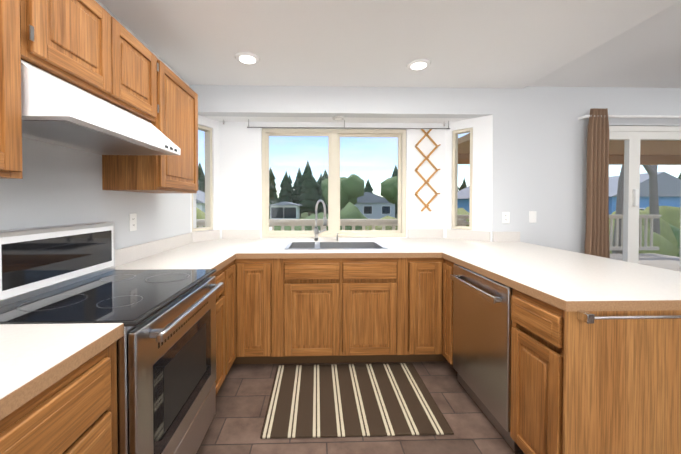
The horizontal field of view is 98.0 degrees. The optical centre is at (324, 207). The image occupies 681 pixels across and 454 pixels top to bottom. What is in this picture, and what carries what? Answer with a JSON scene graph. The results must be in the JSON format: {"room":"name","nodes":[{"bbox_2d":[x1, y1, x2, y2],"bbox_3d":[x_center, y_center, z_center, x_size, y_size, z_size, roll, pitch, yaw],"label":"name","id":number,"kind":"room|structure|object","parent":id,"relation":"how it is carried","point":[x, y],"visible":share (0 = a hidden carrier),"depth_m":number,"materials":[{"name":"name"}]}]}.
{"room":"kitchen","nodes":[
{"label":"kitchen","id":0,"kind":"room"},
{"bbox_2d":[0,0,195,249],"bbox_3d":[-1.293,-0.473,-0.199,0.140,3.540,6.405,0,1,-2],"label":"wall","id":1,"kind":"structure","parent":0,"point":[57,185],"depth_m":1.53,"materials":[{"name":"white paint"}]},
{"bbox_2d":[0,0,35,178],"bbox_3d":[-1.084,-0.470,0.706,0.322,0.762,0.421,0,1,-2],"label":"upper cabinet","id":2,"kind":"object","parent":1,"relation":"attached to","point":[17,17],"depth_m":0.88,"materials":[{"name":"brown wood"}]},
{"bbox_2d":[36,0,127,107],"bbox_3d":[-1.096,-0.670,1.136,0.322,0.374,0.440,0,1,-2],"label":"upper cabinet","id":3,"kind":"object","parent":1,"relation":"attached to","point":[94,47],"depth_m":1.15,"materials":[{"name":"brown wood"}]},
{"bbox_2d":[21,60,180,154],"bbox_3d":[-1.037,-0.387,1.305,0.448,0.189,0.757,0,1,-2],"label":"range hood","id":4,"kind":"object","parent":1,"relation":"attached to","point":[57,111],"visible":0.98,"depth_m":1.12,"materials":[{"name":"white metal"}]},
{"bbox_2d":[129,213,136,230],"bbox_3d":[-1.278,0.094,1.968,0.007,0.115,0.075,0,1,-2],"label":"outlet","id":5,"kind":"object","parent":1,"relation":"attached to","point":[132,222],"visible":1,"depth_m":1.96,"materials":[{"name":"white plastic"}]},
{"bbox_2d":[122,28,163,123],"bbox_3d":[-1.105,-0.675,1.463,0.322,0.374,0.439,0,1,-2],"label":"upper cabinet","id":6,"kind":"object","parent":1,"relation":"attached to","point":[145,71],"depth_m":1.56,"materials":[{"name":"brown wood"}]},
{"bbox_2d":[102,64,197,192],"bbox_3d":[-1.119,-0.489,1.975,0.322,0.762,0.576,0,1,-2],"label":"upper cabinet","id":7,"kind":"object","parent":1,"relation":"attached to","point":[129,173],"depth_m":1.83,"materials":[{"name":"brown wood"}]},
{"bbox_2d":[192,125,212,231],"bbox_3d":[-1.290,-0.304,3.027,0.080,1.070,0.274,0,1,26],"label":"bay window","id":8,"kind":"structure","parent":1,"relation":"in","point":[208,203],"depth_m":3.12,"materials":[{"name":"beige plastic"}]},
{"bbox_2d":[196,361,524,453],"bbox_3d":[2.316,1.355,-0.072,7.360,0.120,6.405,0,1,-2],"label":"floor","id":9,"kind":"structure","parent":0,"point":[242,402],"depth_m":1.69,"materials":[{"name":"tile"}]},
{"bbox_2d":[0,331,123,453],"bbox_3d":[-0.936,0.849,0.603,0.610,0.873,0.669,0,1,-2],"label":"base cabinet","id":10,"kind":"object","parent":9,"relation":"on","point":[75,412],"depth_m":0.75,"materials":[{"name":"wood"}]},
{"bbox_2d":[0,323,123,410],"bbox_3d":[-0.925,0.397,0.147,0.608,0.040,1.571,0,1,-2],"label":"countertop","id":11,"kind":"structure","parent":10,"relation":"on","point":[31,355],"depth_m":0.77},
{"bbox_2d":[0,222,223,453],"bbox_3d":[-0.909,0.679,1.325,0.702,1.190,0.769,0,1,-2],"label":"range","id":12,"kind":"object","parent":9,"relation":"on","point":[166,357],"visible":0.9,"depth_m":1.20,"materials":[{"name":"silver metal"}]},
{"bbox_2d":[211,263,227,393],"bbox_3d":[-0.972,0.830,1.888,0.610,0.873,0.349,0,1,-2],"label":"base cabinet","id":13,"kind":"object","parent":9,"relation":"on","point":[219,275],"depth_m":1.90,"materials":[{"name":"wood"}]},
{"bbox_2d":[224,255,243,378],"bbox_3d":[-0.949,0.826,2.106,0.667,0.873,0.335,0,1,-2],"label":"base cabinet","id":14,"kind":"object","parent":9,"relation":"on","point":[234,273],"depth_m":2.21,"materials":[{"name":"wood"}]},
{"bbox_2d":[244,255,287,363],"bbox_3d":[-0.528,0.820,2.554,0.399,0.873,0.697,0,1,-2],"label":"base cabinet","id":15,"kind":"object","parent":9,"relation":"on","point":[265,285],"depth_m":2.27,"materials":[{"name":"wood"}]},
{"bbox_2d":[115,243,247,270],"bbox_3d":[-0.984,0.365,2.295,0.608,0.040,1.181,0,1,-2],"label":"countertop","id":16,"kind":"structure","parent":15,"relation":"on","point":[189,255],"depth_m":2.07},
{"bbox_2d":[288,275,383,362],"bbox_3d":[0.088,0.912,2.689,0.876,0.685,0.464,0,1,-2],"label":"base cabinet","id":17,"kind":"object","parent":9,"relation":"on","point":[341,320],"depth_m":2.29,"materials":[{"name":"wood"}]},
{"bbox_2d":[284,263,387,278],"bbox_3d":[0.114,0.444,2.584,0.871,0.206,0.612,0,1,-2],"label":"drawer fronts","id":18,"kind":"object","parent":17,"relation":"attached to","point":[291,270],"depth_m":2.28,"materials":[{"name":"brown wood"}]},
{"bbox_2d":[260,363,453,438],"bbox_3d":[0.173,1.258,1.999,1.080,0.011,0.725,0,1,-2],"label":"striped rug","id":19,"kind":"object","parent":9,"relation":"on","point":[337,400],"visible":1,"depth_m":1.90,"materials":[{"name":"brown fabric"}]},
{"bbox_2d":[384,255,443,361],"bbox_3d":[0.719,0.819,2.591,0.449,0.873,0.692,0,1,-2],"label":"base cabinet","id":20,"kind":"object","parent":9,"relation":"on","point":[410,285],"depth_m":2.31,"materials":[{"name":"wood"}]},
{"bbox_2d":[236,243,439,258],"bbox_3d":[0.107,0.360,2.596,1.591,0.040,0.640,0,1,-2],"label":"countertop","id":21,"kind":"structure","parent":20,"relation":"on","point":[253,248],"depth_m":2.31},
{"bbox_2d":[284,239,383,266],"bbox_3d":[0.088,0.414,2.682,0.868,0.157,0.458,0,1,-2],"label":"sink","id":22,"kind":"object","parent":21,"relation":"in","point":[344,244],"depth_m":2.53,"materials":[{"name":"grey metal"}]},
{"bbox_2d":[436,259,503,365],"bbox_3d":[1.205,0.824,2.247,0.696,0.873,0.213,0,1,-2],"label":"base cabinet","id":23,"kind":"object","parent":9,"relation":"on","point":[444,267],"depth_m":2.26,"materials":[{"name":"wood"}]},
{"bbox_2d":[450,264,521,450],"bbox_3d":[1.218,0.832,1.829,0.673,0.868,0.616,0,1,-2],"label":"dishwasher","id":24,"kind":"object","parent":9,"relation":"on","point":[482,323],"visible":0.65,"depth_m":1.72,"materials":[{"name":"silver metal"}]},
{"bbox_2d":[504,283,680,453],"bbox_3d":[1.256,0.838,1.350,0.644,0.873,0.336,0,1,-2],"label":"base cabinet","id":25,"kind":"object","parent":9,"relation":"on","point":[595,354],"depth_m":1.17,"materials":[{"name":"wood"}]},
{"bbox_2d":[424,243,680,310],"bbox_3d":[1.445,0.369,2.059,1.053,0.040,1.782,0,1,-2],"label":"countertop","id":26,"kind":"structure","parent":25,"relation":"on","point":[577,281],"depth_m":1.56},
{"bbox_2d":[99,0,680,88],"bbox_3d":[2.316,-1.707,-0.118,7.360,1.125,6.405,0,1,-2],"label":"ceiling","id":27,"kind":"structure","parent":0,"point":[520,44],"depth_m":2.12,"materials":[{"name":"white paint"}]},
{"bbox_2d":[235,52,259,64],"bbox_3d":[-0.611,-1.173,2.328,0.196,0.015,0.196,0,1,-2],"label":"recessed light","id":28,"kind":"object","parent":27,"relation":"in","point":[247,58],"visible":1,"depth_m":2.30,"materials":[{"name":"white ceramic"}]},
{"bbox_2d":[406,59,430,70],"bbox_3d":[0.771,-1.174,2.434,0.196,0.015,0.196,0,1,-2],"label":"recessed light","id":29,"kind":"object","parent":27,"relation":"in","point":[417,64],"visible":1,"depth_m":2.41,"materials":[{"name":"white ceramic"}]},
{"bbox_2d":[190,85,680,253],"bbox_3d":[2.172,-0.524,3.185,7.186,3.540,0.450,0,1,-2],"label":"wall","id":30,"kind":"structure","parent":0,"point":[539,148],"depth_m":2.97,"materials":[{"name":"white paint"}]},
{"bbox_2d":[262,129,405,237],"bbox_3d":[0.102,-0.272,3.292,1.586,1.191,0.080,0,1,-2],"label":"bay window","id":31,"kind":"structure","parent":30,"relation":"in","point":[334,179],"depth_m":3.27,"materials":[{"name":"beige plastic"}]},
{"bbox_2d":[223,119,449,128],"bbox_3d":[0.128,-0.888,3.154,2.423,0.090,0.064,0,1,-2],"label":"curtain rod","id":32,"kind":"object","parent":30,"relation":"attached to","point":[344,127],"visible":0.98,"depth_m":3.13,"materials":[{"name":"silver metal"}]},
{"bbox_2d":[333,116,343,120],"bbox_3d":[0.138,-0.924,3.053,0.120,0.015,0.120,0,1,-2],"label":"recessed light","id":33,"kind":"object","parent":30,"relation":"in","point":[337,118],"visible":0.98,"depth_m":3.02,"materials":[{"name":"white ceramic"}]},
{"bbox_2d":[415,210,421,220],"bbox_3d":[1.030,0.085,3.264,0.075,0.115,0.007,0,1,-2],"label":"outlet","id":34,"kind":"object","parent":30,"relation":"attached to","point":[418,215],"visible":0.94,"depth_m":3.26,"materials":[{"name":"white plastic"}]},
{"bbox_2d":[414,129,440,211],"bbox_3d":[1.114,-0.417,3.215,0.256,0.920,0.079,0,1,-2],"label":"peg rack","id":35,"kind":"object","parent":30,"relation":"attached to","point":[421,176],"visible":0.98,"depth_m":3.24,"materials":[{"name":"brown wood"}]},
{"bbox_2d":[452,128,472,229],"bbox_3d":[1.496,-0.306,3.192,0.209,1.070,0.080,1,1,43],"label":"bay window","id":36,"kind":"structure","parent":30,"relation":"in","point":[455,162],"depth_m":3.22,"materials":[{"name":"beige plastic"}]},
{"bbox_2d":[502,212,509,223],"bbox_3d":[1.809,0.098,2.955,0.075,0.115,0.007,0,1,-2],"label":"outlet","id":37,"kind":"object","parent":30,"relation":"attached to","point":[505,217],"visible":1,"depth_m":2.95,"materials":[{"name":"white plastic"}]},
{"bbox_2d":[529,211,536,222],"bbox_3d":[2.083,0.089,2.962,0.075,0.115,0.009,0,1,-2],"label":"outlet","id":38,"kind":"object","parent":30,"relation":"attached to","point":[532,216],"visible":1,"depth_m":2.96,"materials":[{"name":"white plastic"}]},
{"bbox_2d":[578,108,680,257],"bbox_3d":[3.626,0.127,2.945,2.193,2.185,0.126,0,1,-2],"label":"curtain","id":39,"kind":"object","parent":30,"relation":"attached to","point":[597,223],"visible":0.65,"depth_m":2.87,"materials":[{"name":"brown fabric"}]},
{"bbox_2d":[585,126,680,271],"bbox_3d":[3.549,0.205,3.059,1.834,2.079,0.100,0,1,-2],"label":"door","id":40,"kind":"structure","parent":30,"relation":"in","point":[631,136],"depth_m":3.03,"materials":[{"name":"white plastic"}]},
{"label":"outside","id":41,"kind":"structure","parent":0,"visible":0},
{"bbox_2d":[269,212,397,226],"bbox_3d":[-3.042,0.914,111.694,240.000,0.200,216.545,0,1,-2],"label":"ground","id":42,"kind":"structure","parent":41,"point":[304,215],"depth_m":61.78,"materials":[{"name":"green plant"}]},
{"bbox_2d":[196,133,680,270],"bbox_3d":[1.404,0.623,5.405,15.000,3.580,4.595,0,1,-2],"label":"deck","id":43,"kind":"object","parent":42,"relation":"on","point":[653,259],"depth_m":5.89,"materials":[{"name":"brown wood"}]},
{"bbox_2d":[196,172,680,218],"bbox_3d":[6.456,-0.435,35.171,43.050,4.800,28.600,0,1,-2],"label":"house","id":44,"kind":"structure","parent":42,"relation":"on","point":[665,197],"depth_m":24.79,"materials":[{"name":"grey"}]},
{"bbox_2d":[196,161,680,256],"bbox_3d":[5.115,-3.111,41.182,158.193,11.038,71.038,0,1,-2],"label":"trees","id":45,"kind":"object","parent":42,"relation":"on","point":[663,232],"depth_m":13.33,"materials":[{"name":"green plant"}]}
]}

